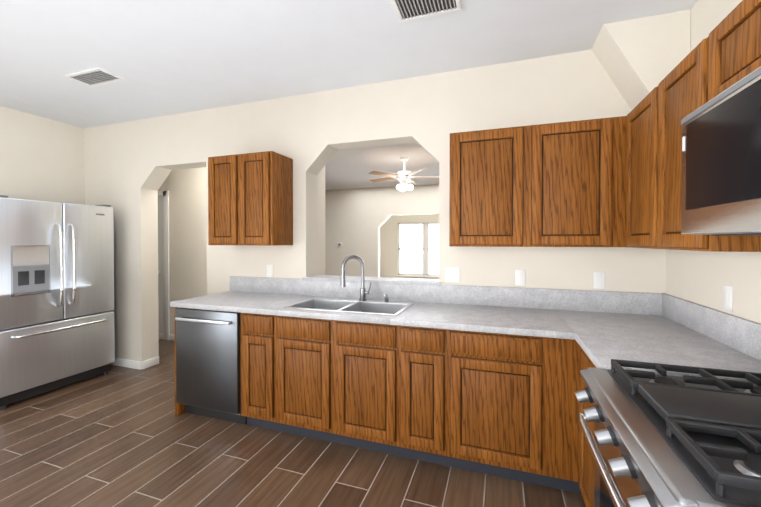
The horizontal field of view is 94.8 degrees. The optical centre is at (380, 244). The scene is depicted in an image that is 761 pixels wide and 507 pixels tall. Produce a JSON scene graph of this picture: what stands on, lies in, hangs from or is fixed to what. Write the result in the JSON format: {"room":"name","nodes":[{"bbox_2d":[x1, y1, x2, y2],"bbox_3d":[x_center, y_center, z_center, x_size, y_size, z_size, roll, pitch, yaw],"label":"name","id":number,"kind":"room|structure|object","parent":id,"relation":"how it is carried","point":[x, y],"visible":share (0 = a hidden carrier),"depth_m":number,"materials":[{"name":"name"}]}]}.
{"room":"kitchen","nodes":[
{"label":"kitchen","id":0,"kind":"room"},
{"bbox_2d":[0,106,84,204],"bbox_3d":[-4.494,0.029,1.340,0.200,2.710,5.868,0,1,19],"label":"wall","id":1,"kind":"structure","parent":0,"point":[42,158],"depth_m":3.68,"materials":[{"name":"beige paint"}]},
{"bbox_2d":[158,166,324,334],"bbox_3d":[-2.829,-0.008,4.946,4.500,2.710,0.150,0,1,19],"label":"wall","id":2,"kind":"structure","parent":0,"point":[186,188],"depth_m":4.80,"materials":[{"name":"beige paint"}]},
{"bbox_2d":[158,191,169,339],"bbox_3d":[-3.443,0.296,5.039,0.980,2.100,0.078,0,1,19],"label":"hall door","id":3,"kind":"structure","parent":2,"relation":"in","point":[163,274],"depth_m":4.93,"materials":[{"name":"white wood"}]},
{"bbox_2d":[158,333,174,340],"bbox_3d":[-2.884,1.305,4.891,4.240,0.085,0.014,0,1,19],"label":"baseboard","id":4,"kind":"structure","parent":2,"relation":"attached to","point":[161,336],"depth_m":4.91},
{"bbox_2d":[0,339,585,506],"bbox_3d":[-1.373,1.376,4.583,12.500,0.050,14.400,0,1,19],"label":"floor","id":5,"kind":"structure","parent":0,"point":[117,436],"depth_m":2.18,"materials":[{"name":"brown tile"}]},
{"bbox_2d":[0,195,114,409],"bbox_3d":[-3.254,0.476,3.363,0.794,1.775,0.910,0,1,19],"label":"fridge","id":6,"kind":"object","parent":5,"relation":"on","point":[56,294],"visible":1,"depth_m":3.18,"materials":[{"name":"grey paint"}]},
{"bbox_2d":[175,308,246,424],"bbox_3d":[-1.240,0.934,2.948,0.598,0.868,0.675,0,1,19],"label":"dishwasher","id":7,"kind":"object","parent":5,"relation":"on","point":[208,363],"visible":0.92,"depth_m":2.66,"materials":[{"name":"grey paint"}]},
{"bbox_2d":[174,307,293,425],"bbox_3d":[-1.234,0.931,2.996,0.666,0.872,0.632,0,1,19],"label":"base cabinet","id":8,"kind":"object","parent":5,"relation":"on","point":[267,341],"depth_m":2.51,"materials":[{"name":"brown wood"}]},
{"bbox_2d":[570,339,573,446],"bbox_3d":[1.269,0.946,1.554,0.624,0.872,0.608,0,1,19],"label":"base cabinet","id":9,"kind":"object","parent":5,"relation":"on","point":[571,341],"depth_m":1.89,"materials":[{"name":"brown wood"}]},
{"bbox_2d":[170,276,708,339],"bbox_3d":[0.083,0.406,2.507,3.493,0.183,0.697,0,1,19],"label":"countertop","id":10,"kind":"structure","parent":9,"relation":"on","point":[537,312],"depth_m":2.51,"materials":[{"name":"stone"}]},
{"bbox_2d":[283,297,413,315],"bbox_3d":[-0.225,0.538,2.617,0.856,0.176,0.476,0,1,19],"label":"sink","id":11,"kind":"object","parent":10,"relation":"in","point":[390,308],"visible":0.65,"depth_m":2.72,"materials":[{"name":"silver metal"}]},
{"bbox_2d":[341,255,388,301],"bbox_3d":[-0.122,0.265,2.727,0.349,0.368,0.176,0,1,19],"label":"faucet","id":12,"kind":"object","parent":10,"relation":"on","point":[363,292],"visible":1,"depth_m":2.77,"materials":[{"name":"silver metal"}]},
{"bbox_2d":[570,300,760,383],"bbox_3d":[1.243,0.416,1.489,0.639,0.183,0.480,0,1,19],"label":"countertop","id":13,"kind":"structure","parent":9,"relation":"on","point":[602,328],"depth_m":1.67,"materials":[{"name":"stone"}]},
{"bbox_2d":[570,340,595,506],"bbox_3d":[1.258,0.946,1.522,0.624,0.872,0.542,0,1,19],"label":"base cabinet","id":14,"kind":"object","parent":5,"relation":"on","point":[582,462],"depth_m":1.75,"materials":[{"name":"brown wood"}]},
{"bbox_2d":[575,359,760,506],"bbox_3d":[0.981,0.782,0.923,0.730,1.212,0.755,0,1,19],"label":"range","id":15,"kind":"object","parent":5,"relation":"on","point":[662,438],"visible":1,"depth_m":0.90,"materials":[{"name":"grey paint"}]},
{"bbox_2d":[317,175,321,274],"bbox_3d":[-0.919,0.004,3.809,0.150,2.710,0.720,0,1,19],"label":"wall","id":16,"kind":"structure","parent":0,"point":[319,196],"depth_m":4.15,"materials":[{"name":"beige paint"}]},
{"bbox_2d":[0,0,697,189],"bbox_3d":[-1.373,-1.399,4.555,12.500,0.080,14.400,0,1,19],"label":"ceiling","id":17,"kind":"structure","parent":0,"point":[166,57],"depth_m":2.38,"materials":[{"name":"white paint"}]},
{"bbox_2d":[64,67,124,86],"bbox_3d":[-2.282,-1.335,2.795,0.400,0.012,0.200,0,1,19],"label":"ceiling vent","id":18,"kind":"object","parent":17,"relation":"in","point":[97,76],"visible":0.98,"depth_m":2.78,"materials":[{"name":"white plastic"}]},
{"bbox_2d":[368,157,425,191],"bbox_3d":[0.383,-1.110,5.562,1.273,0.518,1.225,0,1,19],"label":"ceiling fan","id":19,"kind":"object","parent":17,"relation":"hanging from","point":[404,177],"visible":0.98,"depth_m":5.45,"materials":[{"name":"white plastic"}]},
{"bbox_2d":[390,0,461,22],"bbox_3d":[0.247,-1.326,1.908,0.360,0.012,0.260,0,1,19],"label":"ceiling vent","id":20,"kind":"object","parent":17,"relation":"in","point":[408,10],"visible":1,"depth_m":1.96,"materials":[{"name":"white plastic"}]},
{"bbox_2d":[84,50,665,368],"bbox_3d":[-0.766,0.009,3.271,6.002,2.710,0.200,0,1,19],"label":"wall","id":21,"kind":"structure","parent":0,"point":[130,166],"depth_m":3.05,"materials":[{"name":"beige paint"}]},
{"bbox_2d":[110,358,144,369],"bbox_3d":[-3.007,1.315,3.938,0.884,0.085,0.022,0,1,19],"label":"baseboard","id":22,"kind":"structure","parent":21,"relation":"attached to","point":[135,364],"depth_m":3.85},
{"bbox_2d":[208,151,292,245],"bbox_3d":[-1.163,-0.384,3.124,0.673,0.780,0.323,0,1,19],"label":"upper cabinet","id":23,"kind":"object","parent":21,"relation":"attached to","point":[250,198],"visible":1,"depth_m":2.98,"materials":[{"name":"brown wood"}]},
{"bbox_2d":[267,265,272,276],"bbox_3d":[-1.031,0.245,3.253,0.070,0.115,0.008,0,1,19],"label":"electrical outlet","id":24,"kind":"object","parent":21,"relation":"attached to","point":[269,270],"visible":1,"depth_m":3.25,"materials":[{"name":"white plastic"}]},
{"bbox_2d":[302,275,441,285],"bbox_3d":[-0.070,0.308,3.039,1.242,0.029,0.252,0,1,19],"label":"sill","id":25,"kind":"structure","parent":21,"relation":"on","point":[390,280],"depth_m":2.95,"materials":[{"name":"laminate"}]},
{"bbox_2d":[445,267,459,282],"bbox_3d":[0.558,0.235,2.709,0.115,0.115,0.008,0,1,19],"label":"electrical outlet","id":26,"kind":"object","parent":21,"relation":"attached to","point":[452,274],"visible":1,"depth_m":2.71,"materials":[{"name":"white plastic"}]},
{"bbox_2d":[515,270,524,285],"bbox_3d":[1.020,0.242,2.551,0.070,0.115,0.008,0,1,19],"label":"electrical outlet","id":27,"kind":"object","parent":21,"relation":"attached to","point":[519,277],"visible":1,"depth_m":2.55,"materials":[{"name":"white plastic"}]},
{"bbox_2d":[449,116,625,246],"bbox_3d":[1.015,-0.377,2.378,1.042,0.780,0.323,0,1,19],"label":"upper cabinet","id":28,"kind":"object","parent":21,"relation":"attached to","point":[561,184],"visible":1,"depth_m":2.21,"materials":[{"name":"brown wood"}]},
{"bbox_2d":[593,272,604,288],"bbox_3d":[1.493,0.243,2.389,0.070,0.115,0.008,0,1,19],"label":"electrical outlet","id":29,"kind":"object","parent":21,"relation":"attached to","point":[598,280],"visible":1,"depth_m":2.39,"materials":[{"name":"white plastic"}]},
{"bbox_2d":[325,184,438,276],"bbox_3d":[0.012,-0.045,8.613,12.500,2.710,0.150,0,1,19],"label":"wall","id":30,"kind":"structure","parent":0,"point":[356,219],"depth_m":8.68,"materials":[{"name":"beige paint"}]},
{"bbox_2d":[380,214,438,278],"bbox_3d":[0.401,-0.056,9.748,12.500,2.710,0.150,0,1,19],"label":"wall","id":31,"kind":"structure","parent":0,"point":[389,247],"depth_m":9.69,"materials":[{"name":"beige paint"}]},
{"bbox_2d":[396,222,438,277],"bbox_3d":[1.227,0.142,9.431,1.630,1.480,0.160,0,1,19],"label":"window","id":32,"kind":"structure","parent":31,"relation":"in","point":[418,248],"depth_m":9.56,"materials":[{"name":"white glass"}]},
{"bbox_2d":[591,9,690,109],"bbox_3d":[1.598,-1.051,2.188,0.429,0.565,0.293,0,1,19],"label":"soffit","id":33,"kind":"structure","parent":0,"point":[640,59],"depth_m":2.06,"materials":[{"name":"beige paint"}]},
{"bbox_2d":[665,0,760,323],"bbox_3d":[1.327,0.038,0.430,0.200,2.710,3.818,0,1,19],"label":"wall","id":34,"kind":"structure","parent":0,"point":[701,277],"depth_m":1.77,"materials":[{"name":"beige paint"}]},
{"bbox_2d":[626,97,645,247],"bbox_3d":[1.504,-0.370,1.756,0.322,0.780,0.494,0,1,19],"label":"upper cabinet","id":35,"kind":"object","parent":34,"relation":"attached to","point":[636,119],"depth_m":1.89,"materials":[{"name":"brown wood"}]},
{"bbox_2d":[646,41,760,251],"bbox_3d":[1.391,-0.367,1.425,0.322,0.780,0.488,0,1,19],"label":"upper cabinet","id":36,"kind":"object","parent":34,"relation":"attached to","point":[679,94],"depth_m":1.50,"materials":[{"name":"brown wood"}]},
{"bbox_2d":[722,285,732,310],"bbox_3d":[1.633,0.251,1.646,0.008,0.116,0.070,0,1,19],"label":"electrical outlet","id":37,"kind":"object","parent":34,"relation":"attached to","point":[727,302],"visible":1,"depth_m":1.64,"materials":[{"name":"white plastic"}]},
{"bbox_2d":[702,0,760,104],"bbox_3d":[1.241,-0.607,0.986,0.322,0.292,0.435,0,1,19],"label":"upper cabinet","id":38,"kind":"object","parent":34,"relation":"attached to","point":[725,54],"depth_m":1.11,"materials":[{"name":"brown wood"}]},
{"bbox_2d":[681,66,760,235],"bbox_3d":[1.123,-0.239,0.862,0.461,0.424,0.746,0,1,19],"label":"over-the-range microwave","id":39,"kind":"object","parent":38,"relation":"attached to","point":[721,169],"visible":1,"depth_m":1.02,"materials":[{"name":"black glass"}]},
{"bbox_2d":[758,32,760,67],"bbox_3d":[1.139,-0.604,0.687,0.322,0.292,0.439,0,1,19],"label":"upper cabinet","id":40,"kind":"object","parent":34,"relation":"attached to","point":[759,33],"depth_m":1.00,"materials":[{"name":"brown wood"}]}
]}

